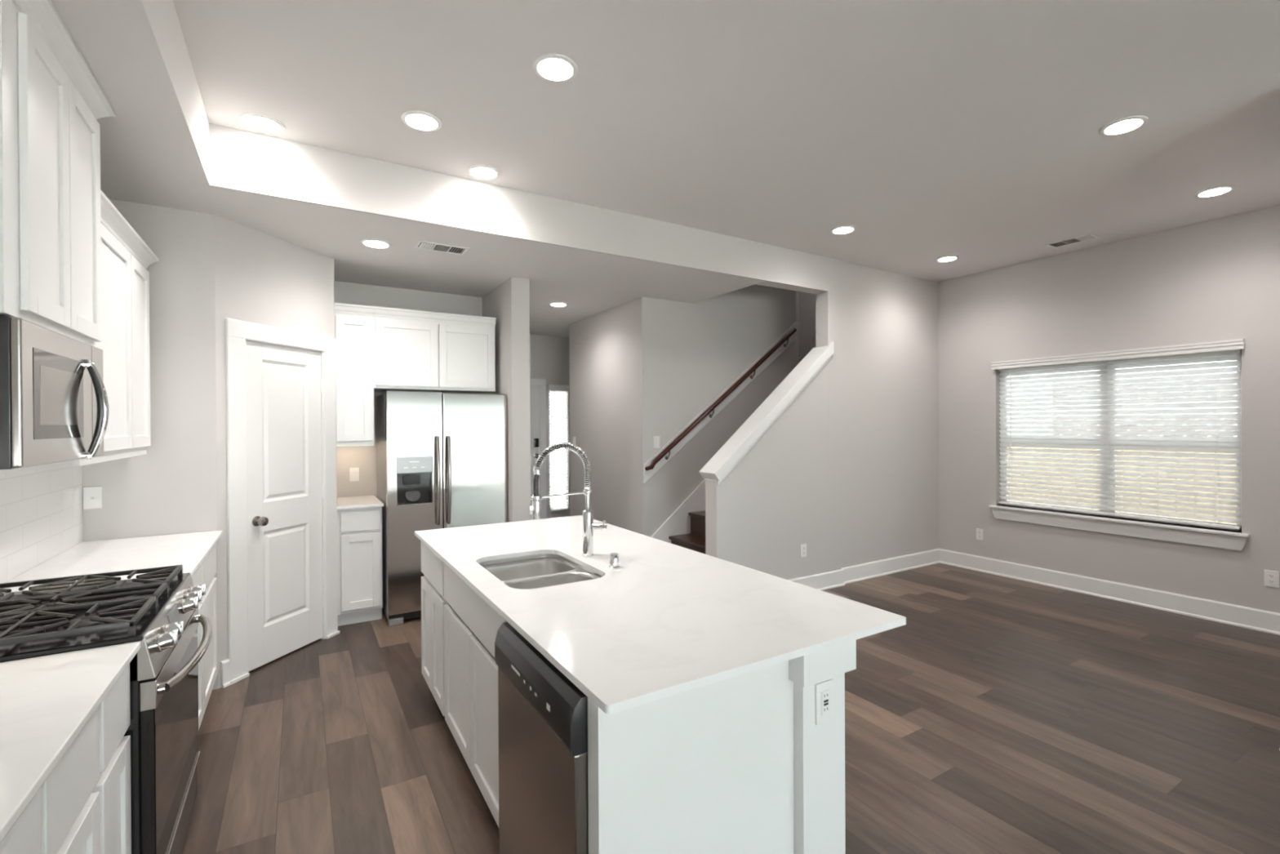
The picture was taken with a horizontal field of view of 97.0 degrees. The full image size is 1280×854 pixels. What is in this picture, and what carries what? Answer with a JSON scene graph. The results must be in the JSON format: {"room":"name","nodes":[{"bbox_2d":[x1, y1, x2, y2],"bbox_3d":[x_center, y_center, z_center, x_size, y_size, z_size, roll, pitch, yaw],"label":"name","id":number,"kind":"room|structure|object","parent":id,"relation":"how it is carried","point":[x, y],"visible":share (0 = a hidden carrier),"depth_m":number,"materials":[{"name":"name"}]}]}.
{"room":"kitchen","nodes":[
{"label":"kitchen","id":0,"kind":"room"},
{"bbox_2d":[82,199,217,689],"bbox_3d":[-2.722,0.146,3.171,0.575,2.735,0.120,0,0,-31],"label":"wall","id":1,"kind":"structure","parent":0,"point":[169,489],"depth_m":3.17,"materials":[{"name":"beige paint"}]},
{"bbox_2d":[83,486,102,509],"bbox_3d":[-2.892,0.375,2.990,0.072,0.116,0.012,0,0,-31],"label":"wall outlet","id":2,"kind":"object","parent":1,"relation":"attached to","point":[92,496],"visible":1,"depth_m":2.99,"materials":[{"name":"white plastic"}]},
{"bbox_2d":[214,214,333,688],"bbox_3d":[-2.404,0.143,3.721,0.140,2.735,0.899,0,0,14],"label":"wall","id":3,"kind":"structure","parent":0,"point":[262,278],"depth_m":3.49,"materials":[{"name":"beige paint"}]},
{"bbox_2d":[220,658,231,688],"bbox_3d":[-2.405,1.437,3.351,0.024,0.150,0.140,0,0,14],"label":"baseboard","id":4,"kind":"structure","parent":3,"relation":"attached to","point":[224,664],"depth_m":3.30,"materials":[{"name":"white paint"}]},
{"bbox_2d":[225,318,339,684],"bbox_3d":[-2.345,0.435,3.735,0.164,2.150,0.843,0,0,14],"label":"door","id":5,"kind":"structure","parent":3,"relation":"in","point":[281,384],"depth_m":3.68,"materials":[{"name":"white paint"}]},
{"bbox_2d":[333,258,334,338],"bbox_3d":[-2.467,0.141,4.415,0.126,2.735,0.730,0,0,-31],"label":"wall","id":6,"kind":"structure","parent":0,"point":[333,259],"depth_m":4.13,"materials":[{"name":"beige paint"}]},
{"bbox_2d":[334,302,373,446],"bbox_3d":[-2.322,-0.392,4.557,0.273,1.078,0.596,0,0,-31],"label":"upper cabinet","id":7,"kind":"object","parent":6,"relation":"attached to","point":[353,323],"visible":0.83,"depth_m":4.32,"materials":[{"name":"white paint"}]},
{"bbox_2d":[50,0,764,337],"bbox_3d":[0.577,-1.430,1.690,4.950,0.393,12.500,0,0,-31],"label":"ceiling","id":8,"kind":"structure","parent":0,"point":[155,151],"depth_m":3.30,"materials":[{"name":"beige paint"}]},
{"bbox_2d":[360,238,391,248],"bbox_3d":[-1.766,-1.220,3.788,0.192,0.016,0.192,0,0,-31],"label":"recessed light","id":9,"kind":"object","parent":8,"relation":"in","point":[371,242],"visible":1,"depth_m":3.76,"materials":[{"name":"white"}]},
{"bbox_2d":[413,240,469,255],"bbox_3d":[-1.361,-1.226,3.884,0.330,0.010,0.176,0,0,-31],"label":"ceiling vent","id":10,"kind":"object","parent":8,"relation":"in","point":[424,245],"visible":1,"depth_m":3.87,"materials":[{"name":"white plastic"}]},
{"bbox_2d":[208,123,839,293],"bbox_3d":[-0.188,-1.419,4.144,4.730,0.363,0.145,0,0,-31],"label":"beam","id":11,"kind":"structure","parent":8,"relation":"attached to","point":[241,161],"depth_m":3.58,"materials":[{"name":"beige paint"}]},
{"bbox_2d":[548,302,568,306],"bbox_3d":[-0.823,-1.231,5.715,0.192,0.016,0.192,0,0,-31],"label":"recessed light","id":12,"kind":"object","parent":8,"relation":"in","point":[553,304],"visible":1,"depth_m":5.68,"materials":[{"name":"white plastic"}]},
{"bbox_2d":[333,280,482,497],"bbox_3d":[-2.130,0.137,5.091,1.400,2.735,0.120,0,0,-31],"label":"wall","id":13,"kind":"structure","parent":0,"point":[362,457],"depth_m":4.91,"materials":[{"name":"beige paint"}]},
{"bbox_2d":[349,467,359,481],"bbox_3d":[-2.437,0.405,4.830,0.072,0.116,0.009,0,0,-31],"label":"light switch","id":14,"kind":"object","parent":13,"relation":"attached to","point":[353,472],"visible":1,"depth_m":4.83,"materials":[{"name":"white plastic"}]},
{"bbox_2d":[373,306,496,393],"bbox_3d":[-1.796,-0.620,4.873,0.956,0.630,0.596,0,0,-31],"label":"upper cabinet","id":15,"kind":"object","parent":13,"relation":"attached to","point":[415,350],"visible":0.98,"depth_m":4.62,"materials":[{"name":"white paint"}]},
{"bbox_2d":[481,276,530,522],"bbox_3d":[-1.698,0.132,5.882,0.155,2.735,2.770,0,0,-31],"label":"wall column","id":16,"kind":"structure","parent":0,"point":[508,302],"depth_m":4.71,"materials":[{"name":"beige paint"}]},
{"bbox_2d":[529,333,570,518],"bbox_3d":[-1.478,0.125,7.643,2.350,2.735,0.120,0,0,-31],"label":"wall","id":17,"kind":"structure","parent":0,"point":[548,354],"depth_m":7.73,"materials":[{"name":"beige paint"}]},
{"bbox_2d":[529,378,546,519],"bbox_3d":[-1.729,0.424,7.453,1.020,2.140,0.183,0,0,-31],"label":"door","id":18,"kind":"structure","parent":17,"relation":"in","point":[537,386],"depth_m":7.64,"materials":[{"name":"white paint"}]},
{"bbox_2d":[548,390,566,510],"bbox_3d":[-1.162,0.295,7.862,0.285,1.710,0.050,0,0,-31],"label":"window","id":19,"kind":"structure","parent":17,"relation":"in","point":[548,390],"depth_m":7.79,"materials":[{"name":"white paint"}]},
{"bbox_2d":[547,384,569,511],"bbox_3d":[-1.105,0.285,7.768,0.325,1.720,0.070,0,0,-31],"label":"window blind","id":20,"kind":"object","parent":19,"relation":"attached to","point":[559,410],"visible":0.9,"depth_m":7.77,"materials":[{"name":"white paint"}]},
{"bbox_2d":[568,299,636,532],"bbox_3d":[-0.393,0.124,6.219,0.120,2.735,1.580,0,0,-31],"label":"wall","id":21,"kind":"structure","parent":0,"point":[602,344],"depth_m":6.04,"materials":[{"name":"beige paint"}]},
{"bbox_2d":[635,284,796,537],"bbox_3d":[0.870,-1.114,5.986,2.060,5.200,0.120,0,0,-31],"label":"wall","id":22,"kind":"structure","parent":0,"point":[687,353],"depth_m":5.72,"materials":[{"name":"beige paint"}]},
{"bbox_2d":[653,435,659,448],"bbox_3d":[0.161,0.146,5.484,0.072,0.116,0.009,0,0,-31],"label":"light switch","id":23,"kind":"object","parent":22,"relation":"attached to","point":[655,438],"visible":1,"depth_m":5.48,"materials":[{"name":"white plastic"}]},
{"bbox_2d":[643,321,796,483],"bbox_3d":[0.923,-0.331,5.890,2.070,1.725,0.098,0,0,-31],"label":"handrail","id":24,"kind":"object","parent":22,"relation":"attached to","point":[651,467],"visible":1,"depth_m":5.82,"materials":[{"name":"brown wood"}]},
{"bbox_2d":[173,0,1279,281],"bbox_3d":[2.815,-1.605,0.831,6.500,0.100,8.720,0,0,-31],"label":"ceiling","id":25,"kind":"structure","parent":0,"point":[968,130],"depth_m":2.72,"materials":[{"name":"beige paint"}]},
{"bbox_2d":[240,112,285,133],"bbox_3d":[-1.909,-1.529,2.867,0.192,0.016,0.192,0,0,-31],"label":"recessed light","id":26,"kind":"object","parent":25,"relation":"in","point":[257,122],"visible":1,"depth_m":2.85,"materials":[{"name":"white plastic"}]},
{"bbox_2d":[400,110,441,131],"bbox_3d":[-1.101,-1.534,2.853,0.192,0.016,0.192,0,0,-31],"label":"recessed light","id":27,"kind":"object","parent":25,"relation":"in","point":[421,121],"visible":1,"depth_m":2.83,"materials":[{"name":"white plastic"}]},
{"bbox_2d":[467,164,500,179],"bbox_3d":[-0.946,-1.536,3.432,0.192,0.016,0.192,0,0,-31],"label":"recessed light","id":28,"kind":"object","parent":25,"relation":"in","point":[479,171],"visible":1,"depth_m":3.41,"materials":[{"name":"white plastic"}]},
{"bbox_2d":[532,53,577,82],"bbox_3d":[-0.364,-1.536,2.437,0.192,0.016,0.192,0,0,-31],"label":"recessed light","id":29,"kind":"object","parent":25,"relation":"in","point":[553,68],"visible":1,"depth_m":2.42,"materials":[{"name":"white plastic"}]},
{"bbox_2d":[830,225,856,234],"bbox_3d":[1.609,-1.553,4.483,0.192,0.016,0.192,0,0,-31],"label":"recessed light","id":30,"kind":"object","parent":25,"relation":"in","point":[844,229],"visible":1,"depth_m":4.46,"materials":[{"name":"white"}]},
{"bbox_2d":[935,255,959,262],"bbox_3d":[2.865,-1.562,5.280,0.192,0.016,0.192,0,0,-31],"label":"recessed light","id":31,"kind":"object","parent":25,"relation":"in","point":[948,258],"visible":1,"depth_m":5.25,"materials":[{"name":"white"}]},
{"bbox_2d":[1044,233,1100,248],"bbox_3d":[3.647,-1.568,4.781,0.176,0.010,0.330,0,0,-31],"label":"ceiling vent","id":32,"kind":"object","parent":25,"relation":"in","point":[1090,236],"visible":1,"depth_m":4.77,"materials":[{"name":"grey metal"}]},
{"bbox_2d":[1099,115,1148,136],"bbox_3d":[2.504,-1.553,2.934,0.192,0.016,0.192,0,0,-31],"label":"recessed light","id":33,"kind":"object","parent":25,"relation":"in","point":[1122,126],"visible":1,"depth_m":2.91,"materials":[{"name":"white plastic"}]},
{"bbox_2d":[1194,185,1235,197],"bbox_3d":[3.829,-1.562,3.775,0.192,0.016,0.192,0,0,-31],"label":"recessed light","id":34,"kind":"object","parent":25,"relation":"in","point":[1215,191],"visible":1,"depth_m":3.75,"materials":[{"name":"white plastic"}]},
{"bbox_2d":[180,563,1279,853],"bbox_3d":[1.535,1.544,2.267,7.350,0.100,12.700,0,0,-31],"label":"floor","id":35,"kind":"structure","parent":0,"point":[1005,715],"depth_m":2.70,"materials":[{"name":"brown wood"}]},
{"bbox_2d":[0,706,100,853],"bbox_3d":[-1.337,1.068,0.888,0.580,0.893,0.699,0,0,-31],"label":"base cabinet","id":36,"kind":"object","parent":35,"relation":"on","point":[62,816],"visible":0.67,"depth_m":1.15,"materials":[{"name":"white paint"}]},
{"bbox_2d":[0,564,212,853],"bbox_3d":[-1.808,1.020,1.806,0.698,0.946,0.806,0,0,-31],"label":"range","id":37,"kind":"object","parent":35,"relation":"on","point":[157,608],"visible":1,"depth_m":1.74,"materials":[{"name":"black metal"}]},
{"bbox_2d":[0,572,190,661],"bbox_3d":[-1.855,0.592,1.778,0.595,0.013,0.806,0,0,-31],"label":"cooktop","id":38,"kind":"object","parent":37,"relation":"in","point":[147,626],"depth_m":1.62,"materials":[{"name":"black metal"}]},
{"bbox_2d":[91,663,131,853],"bbox_3d":[-1.589,1.067,1.307,0.580,0.893,0.277,0,0,-31],"label":"base cabinet","id":39,"kind":"object","parent":35,"relation":"on","point":[113,784],"visible":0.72,"depth_m":1.46,"materials":[{"name":"white paint"}]},
{"bbox_2d":[191,542,217,730],"bbox_3d":[-2.378,1.067,2.617,0.580,0.893,1.172,0,0,-31],"label":"base cabinet","id":40,"kind":"object","parent":35,"relation":"on","point":[206,572],"visible":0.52,"depth_m":2.92,"materials":[{"name":"white paint"}]},
{"bbox_2d":[2,530,222,592],"bbox_3d":[-2.372,0.610,2.621,0.602,0.020,1.178,0,0,-31],"label":"countertop","id":41,"kind":"structure","parent":40,"relation":"on","point":[189,550],"depth_m":2.63,"materials":[{"name":"white stone"}]},
{"bbox_2d":[337,506,382,626],"bbox_3d":[-2.289,1.060,4.566,0.320,0.893,0.614,0,0,-31],"label":"base cabinet","id":42,"kind":"object","parent":35,"relation":"on","point":[359,530],"visible":0.91,"depth_m":4.32,"materials":[{"name":"white paint"}]},
{"bbox_2d":[337,495,383,509],"bbox_3d":[-2.283,0.603,4.558,0.330,0.020,0.634,0,0,-31],"label":"countertop","id":43,"kind":"structure","parent":42,"relation":"on","point":[364,501],"depth_m":4.45,"materials":[{"name":"white stone"}]},
{"bbox_2d":[420,540,447,715],"bbox_3d":[-0.808,1.057,3.132,0.665,0.893,0.589,0,0,-31],"label":"base cabinet","id":44,"kind":"object","parent":35,"relation":"on","point":[433,601],"visible":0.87,"depth_m":2.91,"materials":[{"name":"white paint"}]},
{"bbox_2d":[376,391,507,626],"bbox_3d":[-1.673,0.614,4.781,0.927,1.778,0.802,0,0,-31],"label":"refrigerator","id":45,"kind":"object","parent":35,"relation":"on","point":[442,457],"visible":0.86,"depth_m":4.44,"materials":[{"name":"grey metal"}]},
{"bbox_2d":[444,562,506,826],"bbox_3d":[-0.405,1.058,2.464,0.665,0.893,0.964,0,0,-31],"label":"base cabinet","id":46,"kind":"object","parent":35,"relation":"on","point":[471,625],"visible":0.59,"depth_m":2.24,"materials":[{"name":"white paint"}]},
{"bbox_2d":[414,515,906,714],"bbox_3d":[-0.230,0.599,2.480,1.043,0.020,2.353,0,0,-31],"label":"countertop","id":47,"kind":"structure","parent":46,"relation":"on","point":[672,619],"depth_m":1.80,"materials":[{"name":"white stone"}]},
{"bbox_2d":[479,553,602,589],"bbox_3d":[-0.432,0.718,2.394,0.460,0.215,0.667,0,0,-31],"label":"sink","id":48,"kind":"object","parent":47,"relation":"in","point":[544,570],"visible":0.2,"depth_m":2.63,"materials":[{"name":"silver metal"}]},
{"bbox_2d":[529,442,606,556],"bbox_3d":[-0.317,0.329,2.531,0.358,0.520,0.085,0,0,-31],"label":"faucet","id":49,"kind":"object","parent":47,"relation":"on","point":[588,526],"visible":1,"depth_m":2.57,"materials":[{"name":"silver metal"}]},
{"bbox_2d":[608,552,619,568],"bbox_3d":[-0.109,0.560,2.380,0.046,0.056,0.046,0,0,-31],"label":"air gap cap","id":50,"kind":"object","parent":47,"relation":"on","point":[614,557],"visible":1,"depth_m":2.36,"materials":[{"name":"silver metal"}]},
{"bbox_2d":[494,622,588,853],"bbox_3d":[-0.041,1.060,1.760,0.647,0.848,0.606,0,0,-31],"label":"dishwasher","id":51,"kind":"object","parent":35,"relation":"on","point":[543,714],"visible":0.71,"depth_m":1.54,"materials":[{"name":"grey metal"}]},
{"bbox_2d":[650,478,705,554],"bbox_3d":[1.608,0.422,5.836,3.140,2.120,0.898,0,0,-31],"label":"staircase","id":52,"kind":"structure","parent":35,"relation":"on","point":[682,528],"depth_m":5.58,"materials":[{"name":"brown wood"}]},
{"bbox_2d":[587,660,794,853],"bbox_3d":[0.160,1.058,1.489,0.626,0.894,0.057,0,0,-31],"label":"island end panel","id":53,"kind":"object","parent":35,"relation":"on","point":[707,769],"visible":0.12,"depth_m":1.45,"materials":[{"name":"white paint"}]},
{"bbox_2d":[788,640,856,853],"bbox_3d":[0.494,1.055,1.717,0.220,0.894,0.217,0,0,-31],"label":"island post","id":54,"kind":"object","parent":35,"relation":"on","point":[819,750],"visible":0.38,"depth_m":1.63,"materials":[{"name":"white paint"}]},
{"bbox_2d":[815,678,833,724],"bbox_3d":[0.534,0.794,1.635,0.072,0.116,0.009,0,0,-31],"label":"outlet","id":55,"kind":"object","parent":54,"relation":"attached to","point":[824,690],"visible":1,"depth_m":1.63,"materials":[{"name":"white plastic"}]},
{"bbox_2d":[821,688,830,715],"bbox_3d":[0.535,0.794,1.633,0.034,0.068,0.003,0,0,-31],"label":"receptacle","id":56,"kind":"object","parent":55,"relation":"attached to","point":[825,693],"depth_m":1.63,"materials":[{"name":"white plastic"}]},
{"bbox_3d":[-0.925,1.068,0.202,0.580,0.893,0.899,0,0,-31],"label":"base cabinet","id":57,"kind":"object","parent":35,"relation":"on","visible":0},
{"bbox_2d":[0,640,141,843],"bbox_3d":[-1.158,0.610,0.605,0.602,0.020,1.930,0,0,-31],"label":"countertop","id":58,"kind":"structure","parent":57,"relation":"on","point":[46,701],"depth_m":1.21,"materials":[{"name":"white stone"}]},
{"bbox_2d":[795,291,799,364],"bbox_3d":[1.780,-1.125,7.666,1.230,5.200,0.100,0,0,-31],"label":"wall","id":59,"kind":"structure","parent":0,"point":[797,292],"depth_m":7.86,"materials":[{"name":"beige paint"}]},
{"bbox_2d":[705,261,938,579],"bbox_3d":[1.959,-0.042,5.437,3.235,3.048,0.145,0,0,-31],"label":"wall","id":60,"kind":"structure","parent":0,"point":[882,326],"depth_m":5.43,"materials":[{"name":"beige paint"}]},
{"bbox_2d":[698,342,834,484],"bbox_3d":[1.135,-0.160,4.944,1.397,1.242,0.210,0,0,-31],"label":"trim","id":61,"kind":"structure","parent":60,"relation":"on","point":[717,468],"depth_m":4.86,"materials":[{"name":"white paint"}]},
{"bbox_2d":[800,543,806,557],"bbox_3d":[1.458,1.101,5.046,0.072,0.116,0.008,0,0,-31],"label":"wall outlet","id":62,"kind":"object","parent":60,"relation":"attached to","point":[803,547],"visible":1,"depth_m":5.04,"materials":[{"name":"white plastic"}]},
{"bbox_2d":[788,548,939,590],"bbox_3d":[1.894,1.407,5.384,3.099,0.150,0.169,0,0,-31],"label":"baseboard","id":63,"kind":"structure","parent":60,"relation":"attached to","point":[862,571],"depth_m":5.54,"materials":[{"name":"white paint"}]},
{"bbox_2d":[799,204,1279,613],"bbox_3d":[5.032,-1.127,3.320,0.140,5.200,10.700,0,0,-31],"label":"wall","id":64,"kind":"structure","parent":0,"point":[1217,279],"depth_m":4.79,"materials":[{"name":"beige paint"}]},
{"bbox_2d":[976,528,983,540],"bbox_3d":[3.474,1.098,5.789,0.008,0.116,0.072,0,0,-31],"label":"wall outlet","id":65,"kind":"object","parent":64,"relation":"attached to","point":[980,532],"visible":1,"depth_m":5.78,"materials":[{"name":"white plastic"}]},
{"bbox_2d":[938,548,1279,635],"bbox_3d":[3.993,1.398,4.916,0.024,0.150,2.905,0,0,-31],"label":"baseboard","id":66,"kind":"structure","parent":64,"relation":"attached to","point":[1267,621],"depth_m":4.75,"materials":[{"name":"white paint"}]},
{"bbox_2d":[988,504,1250,550],"bbox_3d":[4.021,0.847,4.930,0.155,0.128,1.810,0,0,-31],"label":"trim","id":67,"kind":"structure","parent":64,"relation":"attached to","point":[1223,539],"depth_m":4.73,"materials":[{"name":"white paint"}]},
{"bbox_2d":[1000,351,1241,531],"bbox_3d":[4.092,0.097,4.973,0.050,1.370,1.720,0,0,-31],"label":"window","id":68,"kind":"structure","parent":64,"relation":"in","point":[1240,355],"depth_m":4.91,"materials":[{"name":"white paint"}]},
{"bbox_2d":[991,338,1244,528],"bbox_3d":[4.003,0.058,4.920,0.112,1.406,1.760,0,0,-31],"label":"window blind","id":69,"kind":"object","parent":68,"relation":"attached to","point":[1229,347],"visible":1,"depth_m":4.77,"materials":[{"name":"white paint"}]},
{"bbox_2d":[1264,569,1279,587],"bbox_3d":[4.520,1.086,4.052,0.008,0.116,0.072,0,0,-31],"label":"wall outlet","id":70,"kind":"object","parent":64,"relation":"attached to","point":[1271,577],"visible":1,"depth_m":4.05,"materials":[{"name":"white plastic"}]},
{"bbox_2d":[1268,573,1275,577],"bbox_3d":[4.518,1.066,4.051,0.002,0.032,0.032,0,0,-31],"label":"receptacle","id":71,"kind":"object","parent":70,"relation":"attached to","point":[1270,575],"depth_m":4.05,"materials":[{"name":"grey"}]},
{"bbox_2d":[1268,579,1275,583],"bbox_3d":[4.518,1.106,4.051,0.002,0.032,0.032,0,0,-31],"label":"receptacle","id":72,"kind":"object","parent":70,"relation":"attached to","point":[1270,581],"depth_m":4.05,"materials":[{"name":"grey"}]},
{"bbox_3d":[-0.663,-0.007,-0.925,0.120,3.048,9.300,0,0,-31],"label":"wall","id":73,"kind":"structure","parent":0,"visible":0},
{"bbox_2d":[0,460,83,583],"bbox_3d":[-1.924,0.348,1.298,0.008,0.505,3.908,0,0,-31],"label":"tile backsplash","id":74,"kind":"structure","parent":73,"relation":"attached to","point":[41,505],"depth_m":2.46,"materials":[{"name":"white tile"}]},
{"bbox_2d":[0,0,116,346],"bbox_3d":[-1.974,-0.758,1.732,0.382,0.921,0.875,0,0,-31],"label":"upper cabinet","id":75,"kind":"object","parent":73,"relation":"attached to","point":[52,102],"visible":0.99,"depth_m":1.70,"materials":[{"name":"white paint"}]},
{"bbox_2d":[0,315,108,469],"bbox_3d":[-1.959,-0.089,1.751,0.402,0.408,0.743,0,0,-31],"label":"microwave","id":76,"kind":"object","parent":75,"relation":"attached to","point":[54,402],"visible":1,"depth_m":1.65,"materials":[{"name":"silver metal"}]},
{"bbox_2d":[72,190,158,466],"bbox_3d":[-2.490,-0.388,2.541,0.328,1.069,1.143,0,0,-31],"label":"upper cabinet","id":77,"kind":"object","parent":73,"relation":"attached to","point":[125,344],"visible":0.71,"depth_m":2.63,"materials":[{"name":"white paint"}]},
{"label":"outside","id":78,"kind":"structure","parent":0,"visible":0},
{"bbox_2d":[550,474,562,506],"bbox_3d":[5.159,1.917,-2.730,46.000,0.150,50.000,0,0,-31],"label":"ground","id":79,"kind":"structure","parent":78,"point":[556,474],"depth_m":16.92,"materials":[{"name":"white"}]},
{"bbox_2d":[1007,360,1236,492],"bbox_3d":[5.781,-3.122,8.149,0.650,9.850,24.000,0,0,-31],"label":"window pane","id":80,"kind":"structure","parent":79,"relation":"on","point":[1233,360],"depth_m":6.95,"materials":[{"name":"glass"}]},
{"bbox_2d":[1008,446,1236,524],"bbox_3d":[5.234,1.002,6.111,0.060,1.620,11.072,0,0,-31],"label":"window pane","id":81,"kind":"object","parent":79,"relation":"on","point":[1221,476],"visible":0.02,"depth_m":5.99,"materials":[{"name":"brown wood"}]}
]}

